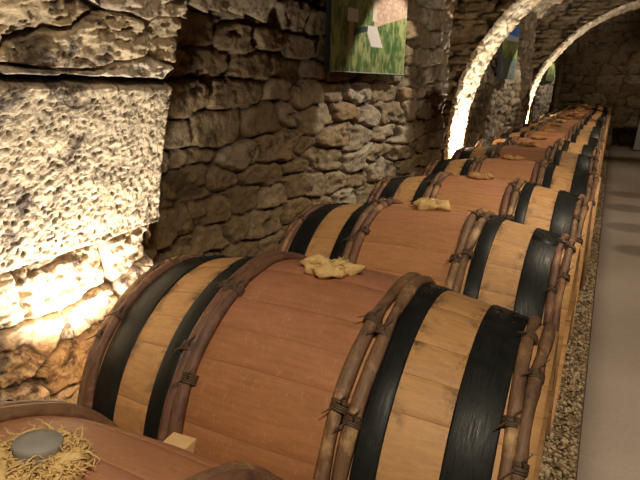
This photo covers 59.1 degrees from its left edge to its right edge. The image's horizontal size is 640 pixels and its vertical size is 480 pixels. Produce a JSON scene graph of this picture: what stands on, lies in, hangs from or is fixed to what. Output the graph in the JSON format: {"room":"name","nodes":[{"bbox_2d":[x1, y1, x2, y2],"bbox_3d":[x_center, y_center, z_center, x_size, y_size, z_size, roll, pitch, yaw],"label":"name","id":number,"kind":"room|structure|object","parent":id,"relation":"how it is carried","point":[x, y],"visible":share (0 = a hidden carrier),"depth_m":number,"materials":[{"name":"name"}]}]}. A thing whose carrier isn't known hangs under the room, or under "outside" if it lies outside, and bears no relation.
{"room":"wine cellar","nodes":[
{"label":"wine cellar","id":0,"kind":"room"},
{"bbox_2d":[0,0,187,403],"bbox_3d":[-0.396,-0.206,0.961,0.730,1.688,0.897,9,17,25],"label":"stone pillar","id":1,"kind":"structure","parent":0,"point":[84,102],"depth_m":1.24,"materials":[{"name":"stone"}]},
{"bbox_2d":[141,17,185,265],"bbox_3d":[0.947,-0.542,0.727,4.340,3.320,0.122,9,17,25],"label":"wall","id":2,"kind":"structure","parent":0,"point":[150,251],"depth_m":1.65,"materials":[{"name":"beige stone"}]},
{"bbox_2d":[187,0,276,22],"bbox_3d":[-0.158,-1.006,1.344,0.828,0.890,0.360,9,17,25],"label":"ceiling","id":3,"kind":"structure","parent":0,"point":[260,10],"depth_m":1.50,"materials":[{"name":"beige stone"}]},
{"bbox_2d":[147,0,453,262],"bbox_3d":[0.172,-0.745,2.955,0.471,2.475,3.377,9,17,25],"label":"wall","id":4,"kind":"structure","parent":0,"point":[258,134],"depth_m":2.34,"materials":[{"name":"beige stone"}]},
{"bbox_2d":[324,0,407,75],"bbox_3d":[0.240,-1.101,2.671,0.028,0.605,0.717,12,19,33],"label":"framed picture","id":5,"kind":"object","parent":4,"relation":"attached to","point":[362,36],"visible":1,"depth_m":2.65},
{"bbox_2d":[440,0,517,159],"bbox_3d":[2.439,-1.308,3.573,4.346,3.322,0.132,9,17,25],"label":"wall","id":6,"kind":"structure","parent":0,"point":[472,20],"depth_m":4.21,"materials":[{"name":"brown stone"}]},
{"bbox_2d":[444,0,539,159],"bbox_3d":[2.540,-0.944,3.920,3.214,2.439,0.546,9,17,25],"label":"arch","id":7,"kind":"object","parent":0,"point":[505,24],"depth_m":4.42,"materials":[{"name":"stone"}]},
{"bbox_2d":[463,13,536,147],"bbox_3d":[2.150,-1.716,6.600,0.460,2.464,3.384,8,17,22],"label":"wall","id":8,"kind":"structure","parent":0,"point":[497,106],"depth_m":6.59,"materials":[{"name":"beige stone"}]},
{"bbox_2d":[496,25,519,78],"bbox_3d":[2.062,-2.058,6.171,0.028,0.570,0.556,12,19,33],"label":"framed picture","id":9,"kind":"object","parent":8,"relation":"attached to","point":[508,49],"visible":0.88,"depth_m":6.16},
{"bbox_2d":[528,50,564,121],"bbox_3d":[4.111,-2.710,10.283,0.204,2.475,3.688,10,18,29],"label":"wall","id":10,"kind":"structure","parent":0,"point":[546,98],"depth_m":10.32,"materials":[{"name":"beige stone"}]},
{"bbox_2d":[542,59,556,81],"bbox_3d":[4.075,-3.054,9.996,0.028,0.470,0.808,12,19,33],"label":"framed picture","id":11,"kind":"object","parent":10,"relation":"attached to","point":[548,75],"visible":0.48,"depth_m":10.05},
{"bbox_2d":[528,0,567,28],"bbox_3d":[3.484,-2.028,5.521,4.073,2.044,3.900,9,17,25],"label":"ceiling","id":12,"kind":"structure","parent":0,"point":[543,8],"depth_m":7.21,"materials":[{"name":"beige stone"}]},
{"bbox_2d":[525,0,639,123],"bbox_3d":[4.443,-2.338,7.415,4.336,3.336,0.688,9,17,25],"label":"arch","id":13,"kind":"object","parent":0,"point":[551,31],"depth_m":7.58,"materials":[{"name":"beige stone"}]},
{"bbox_2d":[539,146,639,479],"bbox_3d":[2.953,-0.158,5.420,3.700,0.118,15.280,9,17,25],"label":"floor","id":14,"kind":"structure","parent":0,"point":[610,431],"depth_m":2.86,"materials":[{"name":"concrete"}]},
{"bbox_2d":[538,150,608,479],"bbox_3d":[3.112,-0.435,6.379,0.181,0.096,11.629,9,17,25],"label":"gravel","id":15,"kind":"object","parent":14,"relation":"on","point":[568,440],"visible":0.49,"depth_m":2.53,"materials":[{"name":"beige gravel"}]},
{"bbox_2d":[633,121,639,149],"bbox_3d":[6.546,-2.352,10.985,0.611,1.276,0.030,9,17,25],"label":"leaning board","id":16,"kind":"object","parent":14,"relation":"on","point":[637,140],"visible":1,"depth_m":11.20,"materials":[{"name":"grey"}]},
{"bbox_3d":[2.174,-0.491,6.155,0.075,0.269,13.200,9,17,25],"label":"wooden rail","id":17,"kind":"object","parent":14,"relation":"on","visible":0},
{"bbox_2d":[0,399,283,479],"bbox_3d":[-0.325,0.574,0.650,0.900,0.743,0.718,8,17,23],"label":"wine barrel","id":18,"kind":"object","parent":17,"relation":"on","point":[40,439],"visible":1,"depth_m":0.64,"materials":[{"name":"brown wood"}]},
{"bbox_2d":[77,250,558,479],"bbox_3d":[0.013,0.392,1.274,0.900,0.745,0.720,9,17,25],"label":"wine barrel","id":19,"kind":"object","parent":17,"relation":"on","point":[290,365],"visible":0.93,"depth_m":1.00,"materials":[{"name":"brown wood"}]},
{"bbox_2d":[163,432,195,452],"bbox_3d":[-0.246,0.369,0.976,0.048,0.049,0.045,9,17,25],"label":"wedge","id":20,"kind":"object","parent":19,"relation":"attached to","point":[182,441],"visible":0.28,"depth_m":0.97,"materials":[{"name":"brown wood"}]},
{"bbox_2d":[273,196,580,439],"bbox_3d":[0.346,0.223,1.904,0.900,0.765,0.743,9,16,26],"label":"wine barrel","id":21,"kind":"object","parent":17,"relation":"on","point":[490,258],"visible":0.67,"depth_m":1.63,"materials":[{"name":"brown wood"}]},
{"bbox_2d":[366,170,591,343],"bbox_3d":[0.684,0.059,2.534,0.900,0.750,0.734,9,19,25],"label":"wine barrel","id":22,"kind":"object","parent":17,"relation":"on","point":[560,212],"visible":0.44,"depth_m":2.27,"materials":[{"name":"brown wood"}]},
{"bbox_2d":[451,141,599,172],"bbox_3d":[1.343,-0.290,3.792,0.900,0.744,0.720,9,17,25],"label":"wine barrel","id":23,"kind":"object","parent":17,"relation":"on","point":[529,151],"visible":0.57,"depth_m":3.58,"materials":[{"name":"brown wood"}]},
{"bbox_2d":[475,135,601,173],"bbox_3d":[1.669,-0.452,4.425,0.900,0.737,0.719,9,17,26],"label":"wine barrel","id":24,"kind":"object","parent":17,"relation":"on","point":[541,141],"visible":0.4,"depth_m":4.21,"materials":[{"name":"brown wood"}]},
{"bbox_2d":[506,124,604,141],"bbox_3d":[2.330,-0.797,5.681,0.900,0.733,0.720,9,17,26],"label":"wine barrel","id":25,"kind":"object","parent":17,"relation":"on","point":[557,127],"visible":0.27,"depth_m":5.48,"materials":[{"name":"brown wood"}]},
{"bbox_2d":[517,119,605,134],"bbox_3d":[2.656,-0.970,6.312,0.900,0.754,0.731,9,16,25],"label":"wine barrel","id":26,"kind":"object","parent":17,"relation":"on","point":[563,123],"visible":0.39,"depth_m":6.12,"materials":[{"name":"brown wood"}]},
{"bbox_2d":[527,117,607,140],"bbox_3d":[2.992,-1.137,6.938,0.900,0.733,0.720,9,17,25],"label":"wine barrel","id":27,"kind":"object","parent":17,"relation":"on","point":[581,121],"visible":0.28,"depth_m":6.71,"materials":[{"name":"brown wood"}]},
{"bbox_2d":[533,113,607,124],"bbox_3d":[3.315,-1.318,7.568,0.900,0.758,0.734,9,16,25],"label":"wine barrel","id":28,"kind":"object","parent":17,"relation":"on","point":[573,116],"visible":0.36,"depth_m":7.38,"materials":[{"name":"brown wood"}]},
{"bbox_2d":[541,112,608,125],"bbox_3d":[3.650,-1.487,8.193,0.900,0.734,0.720,9,17,25],"label":"wine barrel","id":29,"kind":"object","parent":17,"relation":"on","point":[561,113],"visible":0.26,"depth_m":7.99,"materials":[{"name":"brown wood"}]},
{"bbox_2d":[558,104,610,111],"bbox_3d":[4.969,-2.194,10.704,0.900,0.744,0.720,9,17,25],"label":"wine barrel","id":30,"kind":"object","parent":17,"relation":"on","point":[582,105],"visible":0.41,"depth_m":10.55,"materials":[{"name":"brown wood"}]},
{"bbox_2d":[561,103,610,109],"bbox_3d":[5.292,-2.366,11.334,0.900,0.734,0.719,9,17,25],"label":"wine barrel","id":31,"kind":"object","parent":17,"relation":"on","point":[584,103],"visible":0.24,"depth_m":11.16,"materials":[{"name":"brown wood"}]},
{"bbox_3d":[2.722,-0.405,5.892,0.075,0.269,13.200,9,17,25],"label":"wooden rail","id":32,"kind":"object","parent":14,"relation":"on","visible":0},
{"bbox_2d":[421,154,600,289],"bbox_3d":[1.034,-0.110,3.163,0.900,0.757,0.740,9,16,25],"label":"wine barrel","id":33,"kind":"object","parent":32,"relation":"on","point":[542,173],"visible":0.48,"depth_m":2.90,"materials":[{"name":"brown wood"}]},
{"bbox_2d":[494,129,604,176],"bbox_3d":[2.010,-0.622,5.048,0.900,0.739,0.725,9,17,25],"label":"wine barrel","id":34,"kind":"object","parent":32,"relation":"on","point":[550,134],"visible":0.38,"depth_m":4.82,"materials":[{"name":"brown wood"}]},
{"bbox_2d":[547,110,609,155],"bbox_3d":[3.992,-1.659,8.816,0.900,0.732,0.720,9,17,26],"label":"wine barrel","id":35,"kind":"object","parent":32,"relation":"on","point":[566,111],"visible":0.21,"depth_m":8.59,"materials":[{"name":"brown wood"}]},
{"bbox_2d":[551,107,610,136],"bbox_3d":[4.322,-1.837,9.443,0.900,0.744,0.720,9,17,25],"label":"wine barrel","id":36,"kind":"object","parent":32,"relation":"on","point":[578,108],"visible":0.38,"depth_m":9.26,"materials":[{"name":"brown wood"}]},
{"bbox_2d":[555,106,610,112],"bbox_3d":[4.643,-2.011,10.074,0.900,0.735,0.719,9,17,26],"label":"wine barrel","id":37,"kind":"object","parent":32,"relation":"on","point":[605,111],"visible":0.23,"depth_m":9.89,"materials":[{"name":"brown wood"}]},
{"bbox_2d":[557,8,639,148],"bbox_3d":[6.282,-3.435,11.403,3.991,3.360,0.495,9,17,25],"label":"wall","id":38,"kind":"structure","parent":0,"point":[601,68],"depth_m":11.45,"materials":[{"name":"brown stone"}]},
{"bbox_2d":[562,7,636,42],"bbox_3d":[5.440,-3.032,9.263,4.073,2.043,4.080,9,17,25],"label":"ceiling","id":39,"kind":"structure","parent":0,"point":[615,7],"depth_m":10.62,"materials":[{"name":"beige stone"}]}
]}

